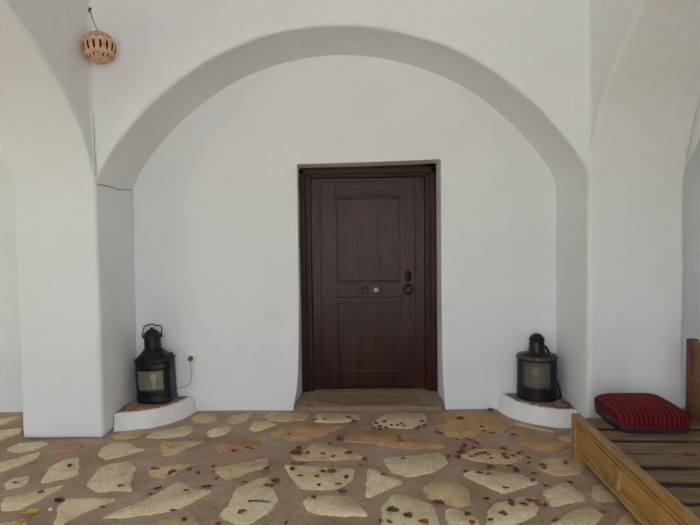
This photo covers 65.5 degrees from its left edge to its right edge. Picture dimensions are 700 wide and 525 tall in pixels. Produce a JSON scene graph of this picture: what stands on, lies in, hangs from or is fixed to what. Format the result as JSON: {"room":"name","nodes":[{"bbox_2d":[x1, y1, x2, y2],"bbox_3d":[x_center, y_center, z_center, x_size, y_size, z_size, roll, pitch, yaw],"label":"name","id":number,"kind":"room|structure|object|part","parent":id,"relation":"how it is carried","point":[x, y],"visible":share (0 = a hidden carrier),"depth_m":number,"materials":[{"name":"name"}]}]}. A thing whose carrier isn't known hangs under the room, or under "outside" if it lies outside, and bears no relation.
{"room":"traditional dwelling","nodes":[
{"label":"traditional dwelling","id":0,"kind":"room"},
{"bbox_2d":[0,0,699,437],"bbox_3d":[-0.108,-0.504,2.343,12.110,3.610,4.130,-1,3,1],"label":"archway","id":1,"kind":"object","parent":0,"point":[606,93],"depth_m":3.75,"materials":[{"name":"white paint"}]},
{"bbox_2d":[81,7,115,63],"bbox_3d":[-1.685,-1.546,3.648,0.218,0.417,0.227,-1,3,-2],"label":"hanging lamp","id":2,"kind":"object","parent":1,"relation":"hanging from","point":[91,45],"visible":1,"depth_m":3.58,"materials":[{"name":"ceramic"}]},
{"bbox_2d":[295,388,443,410],"bbox_3d":[0.162,1.161,4.612,1.222,0.104,0.365,-1,3,1],"label":"doorstep","id":3,"kind":"object","parent":1,"relation":"attached to","point":[430,400],"depth_m":4.47,"materials":[{"name":"brown stone"}]},
{"bbox_2d":[313,391,420,405],"bbox_3d":[0.140,1.139,4.554,0.910,0.059,0.230,-1,3,1],"label":"doormat","id":4,"kind":"object","parent":3,"relation":"on","point":[359,398],"visible":1,"depth_m":4.54,"materials":[{"name":"brown wicker"}]},
{"bbox_2d":[0,55,699,411],"bbox_3d":[-0.063,-0.593,4.550,12.100,3.620,0.340,-1,3,1],"label":"wall","id":5,"kind":"structure","parent":0,"point":[216,205],"depth_m":4.40,"materials":[{"name":"white paint"}]},
{"bbox_2d":[93,117,133,231],"bbox_3d":[-1.768,-0.589,4.103,0.012,0.900,0.638,-1,3,0],"label":"cable","id":6,"kind":"object","parent":5,"relation":"attached to","point":[93,117],"depth_m":3.89,"materials":[{"name":"white plastic"}]},
{"bbox_2d":[185,351,197,365],"bbox_3d":[-1.303,0.785,4.444,0.104,0.124,0.049,-1,3,1],"label":"wall socket","id":7,"kind":"object","parent":5,"relation":"attached to","point":[192,356],"visible":1,"depth_m":4.46,"materials":[{"name":"white plastic"}]},
{"bbox_2d":[180,361,191,387],"bbox_3d":[-1.345,0.914,4.451,0.101,0.228,0.032,-1,3,1],"label":"power cord","id":8,"kind":"object","parent":7,"relation":"attached to","point":[190,361],"visible":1,"depth_m":4.46,"materials":[{"name":"white plastic"}]},
{"bbox_2d":[299,164,437,392],"bbox_3d":[0.158,0.138,4.700,1.187,1.980,0.118,-1,3,1],"label":"door","id":9,"kind":"structure","parent":5,"relation":"in","point":[368,247],"depth_m":4.71,"materials":[{"name":"brown wood"}]},
{"bbox_3d":[0.148,-0.589,4.666,0.595,0.037,0.040,-1,3,1],"label":"moulding","id":10,"kind":"part","parent":9,"relation":"part of","materials":[{"name":"brown wood"}]},
{"bbox_3d":[0.158,-0.194,4.723,0.555,0.760,0.035,-1,3,1],"label":"panel","id":11,"kind":"part","parent":9,"relation":"part of","materials":[{"name":"brown wood"}]},
{"bbox_3d":[0.152,-0.643,4.699,0.551,0.171,0.046,-1,3,1],"label":"rail","id":12,"kind":"part","parent":9,"relation":"part of","materials":[{"name":"brown wood"}]},
{"bbox_3d":[0.155,-0.706,4.669,0.562,0.031,0.024,-1,3,1],"label":"moulding","id":13,"kind":"part","parent":9,"relation":"part of","materials":[{"name":"brown wood"}]},
{"bbox_3d":[0.157,0.323,4.701,0.618,0.046,0.052,-1,3,1],"label":"moulding","id":14,"kind":"part","parent":9,"relation":"part of","materials":[{"name":"brown wood"}]},
{"bbox_3d":[0.164,0.234,4.738,0.551,0.135,0.046,-1,3,1],"label":"rail","id":15,"kind":"part","parent":9,"relation":"part of","materials":[{"name":"brown wood"}]},
{"bbox_3d":[0.170,0.626,4.756,0.551,0.680,0.028,-1,3,1],"label":"panel","id":16,"kind":"part","parent":9,"relation":"part of","materials":[{"name":"brown wood"}]},
{"bbox_3d":[0.175,1.031,4.777,0.551,0.164,0.040,-1,3,1],"label":"rail","id":17,"kind":"part","parent":9,"relation":"part of","materials":[{"name":"brown wood"}]},
{"bbox_3d":[0.499,0.118,4.691,0.060,0.105,0.019,-1,3,1],"label":"lock plate","id":18,"kind":"part","parent":9,"relation":"part of","materials":[{"name":"metal"}]},
{"bbox_3d":[0.503,0.230,4.694,0.087,0.094,0.024,-1,3,1],"label":"ring handle","id":19,"kind":"part","parent":9,"relation":"part of","materials":[{"name":"metal"}]},
{"bbox_2d":[0,407,699,524],"bbox_3d":[-0.043,1.325,1.913,12.200,0.024,6.100,-1,3,1],"label":"floor","id":20,"kind":"structure","parent":0,"point":[201,440],"depth_m":3.25,"materials":[{"name":"beige stone"}]},
{"bbox_2d":[21,508,39,514],"bbox_3d":[-1.652,1.288,2.808,0.086,0.022,0.045,-1,3,-9],"label":"fallen leaf","id":21,"kind":"object","parent":20,"relation":"on","point":[29,511],"visible":1,"depth_m":2.82,"materials":[{"name":"yellow plant"}]},
{"bbox_2d":[54,497,64,501],"bbox_3d":[-1.575,1.285,2.940,0.064,0.014,0.040,1,3,29],"label":"fallen leaf","id":22,"kind":"object","parent":20,"relation":"on","point":[56,499],"visible":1,"depth_m":2.94,"materials":[{"name":"plant"}]},
{"bbox_2d":[114,396,196,431],"bbox_3d":[-1.504,1.174,4.251,0.477,0.136,0.475,-1,3,1],"label":"ledge","id":23,"kind":"object","parent":20,"relation":"on","point":[135,415],"visible":0.96,"depth_m":4.15,"materials":[{"name":"paint"}]},
{"bbox_2d":[134,324,177,403],"bbox_3d":[-1.563,0.798,4.346,0.309,0.622,0.225,0,3,8],"label":"lantern","id":24,"kind":"object","parent":23,"relation":"on","point":[155,372],"visible":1,"depth_m":4.27,"materials":[{"name":"black paint"}]},
{"bbox_3d":[-1.572,0.928,4.273,0.223,0.167,0.036,-3,2,8],"label":"glass","id":25,"kind":"part","parent":24,"relation":"part of","materials":[{"name":"white"}]},
{"bbox_3d":[-1.579,0.541,4.339,0.178,0.108,0.016,-3,2,8],"label":"bail handle","id":26,"kind":"part","parent":24,"relation":"part of","materials":[{"name":"metal"}]},
{"bbox_2d":[135,347,173,360],"bbox_3d":[-1.571,0.724,4.346,0.292,0.088,0.215,-3,2,8],"label":"hood","id":27,"kind":"object","parent":24,"relation":"attached to","point":[149,353],"depth_m":4.28,"materials":[{"name":"black paint"}]},
{"bbox_2d":[248,499,269,501],"bbox_3d":[-0.483,1.269,2.896,0.122,0.011,0.025,-1,3,6],"label":"twig","id":28,"kind":"object","parent":20,"relation":"on","point":[262,499],"visible":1,"depth_m":2.89,"materials":[{"name":"brown wood"}]},
{"bbox_2d":[271,477,279,481],"bbox_3d":[-0.429,1.261,3.151,0.053,0.012,0.052,1,3,30],"label":"fallen leaves","id":29,"kind":"object","parent":20,"relation":"on","point":[277,479],"visible":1,"depth_m":3.16,"materials":[{"name":"red plant"}]},
{"bbox_2d":[290,450,301,453],"bbox_3d":[-0.352,1.236,3.530,0.065,0.017,0.071,-3,3,-39],"label":"fallen leaves","id":30,"kind":"object","parent":20,"relation":"on","point":[300,452],"visible":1,"depth_m":3.54,"materials":[{"name":"brown plant"}]},
{"bbox_2d":[337,488,346,492],"bbox_3d":[-0.049,1.260,3.011,0.041,0.014,0.063,-3,4,-44],"label":"fallen leaf","id":31,"kind":"object","parent":20,"relation":"on","point":[340,490],"visible":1,"depth_m":3.01,"materials":[{"name":"orange plant"}]},
{"bbox_2d":[386,506,398,511],"bbox_3d":[0.216,1.263,2.779,0.057,0.013,0.062,-3,3,-39],"label":"fallen leaf","id":32,"kind":"object","parent":20,"relation":"on","point":[392,508],"visible":1,"depth_m":2.79,"materials":[{"name":"green plant"}]},
{"bbox_2d":[403,512,412,517],"bbox_3d":[0.292,1.265,2.726,0.049,0.012,0.049,1,3,36],"label":"fallen leaf","id":33,"kind":"object","parent":20,"relation":"on","point":[408,514],"visible":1,"depth_m":2.73,"materials":[{"name":"green plant"}]},
{"bbox_2d":[418,518,428,523],"bbox_3d":[0.363,1.268,2.668,0.053,0.009,0.041,1,3,30],"label":"fallen leaf","id":34,"kind":"object","parent":20,"relation":"on","point":[423,520],"visible":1,"depth_m":2.67,"materials":[{"name":"red plant"}]},
{"bbox_2d":[496,393,577,427],"bbox_3d":[1.424,1.136,4.191,0.477,0.136,0.472,-1,3,1],"label":"ledge","id":35,"kind":"object","parent":20,"relation":"on","point":[510,405],"visible":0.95,"depth_m":4.09,"materials":[{"name":"white paint"}]},
{"bbox_2d":[516,333,557,401],"bbox_3d":[1.467,0.809,4.272,0.312,0.514,0.245,0,3,20],"label":"lantern","id":36,"kind":"object","parent":35,"relation":"on","point":[536,368],"visible":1,"depth_m":4.19,"materials":[{"name":"black paint"}]},
{"bbox_3d":[1.435,0.867,4.184,0.193,0.184,0.037,0,3,20],"label":"glass","id":37,"kind":"part","parent":36,"relation":"part of","materials":[{"name":"beige"}]},
{"bbox_2d":[517,351,556,357],"bbox_3d":[1.467,0.714,4.270,0.305,0.034,0.235,0,3,20],"label":"hood","id":38,"kind":"object","parent":36,"relation":"attached to","point":[523,354],"depth_m":4.22,"materials":[{"name":"black paint"}]},
{"bbox_2d":[557,382,560,398],"bbox_3d":[1.648,1.008,4.289,0.031,0.124,0.086,0,3,9],"label":"power cord","id":39,"kind":"object","parent":36,"relation":"attached to","point":[557,382],"visible":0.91,"depth_m":4.29,"materials":[{"name":"black plastic"}]},
{"bbox_2d":[553,402,569,408],"bbox_3d":[1.578,1.066,4.066,0.114,0.014,0.187,1,3,27],"label":"wire loop","id":40,"kind":"object","parent":35,"relation":"on","point":[561,402],"visible":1,"depth_m":4.00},
{"bbox_2d":[571,338,699,524],"bbox_3d":[1.713,0.892,2.433,0.752,0.752,1.954,-1,3,3],"label":"wooden bench","id":41,"kind":"object","parent":20,"relation":"on","point":[595,442],"visible":0.95,"depth_m":2.85,"materials":[{"name":"brown wood"}]},
{"bbox_3d":[1.789,1.050,3.397,0.710,0.150,0.030,-1,3,3],"label":"rail","id":42,"kind":"part","parent":41,"relation":"part of","materials":[{"name":"brown wood"}]},
{"bbox_2d":[594,393,690,432],"bbox_3d":[1.779,0.900,3.339,0.427,0.148,0.445,-1,3,3],"label":"cushion","id":43,"kind":"object","parent":41,"relation":"on","point":[626,412],"visible":1,"depth_m":3.17,"materials":[{"name":"red fabric"}]},
{"bbox_3d":[2.111,1.097,3.364,0.055,0.248,0.055,-1,3,3],"label":"leg","id":44,"kind":"part","parent":41,"relation":"part of","materials":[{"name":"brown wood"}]},
{"bbox_3d":[2.111,0.721,3.357,0.055,0.504,0.045,-1,3,3],"label":"post","id":45,"kind":"part","parent":41,"relation":"part of","materials":[{"name":"red wood"}]},
{"bbox_3d":[2.062,0.964,2.415,0.039,0.060,1.870,-1,3,3],"label":"cross rail","id":46,"kind":"part","parent":41,"relation":"part of","materials":[{"name":"brown wood"}]},
{"bbox_3d":[2.058,0.750,2.406,0.039,0.030,1.870,-1,3,3],"label":"cross rail","id":47,"kind":"part","parent":41,"relation":"part of","materials":[{"name":"brown wood"}]},
{"bbox_3d":[2.056,0.547,2.397,0.039,0.055,1.870,-1,3,3],"label":"cross rail","id":48,"kind":"part","parent":41,"relation":"part of","materials":[{"name":"brown wood"}]},
{"bbox_3d":[2.076,1.095,2.421,0.030,0.178,1.890,-1,3,3],"label":"rail","id":49,"kind":"part","parent":41,"relation":"part of","materials":[{"name":"brown wood"}]}
]}

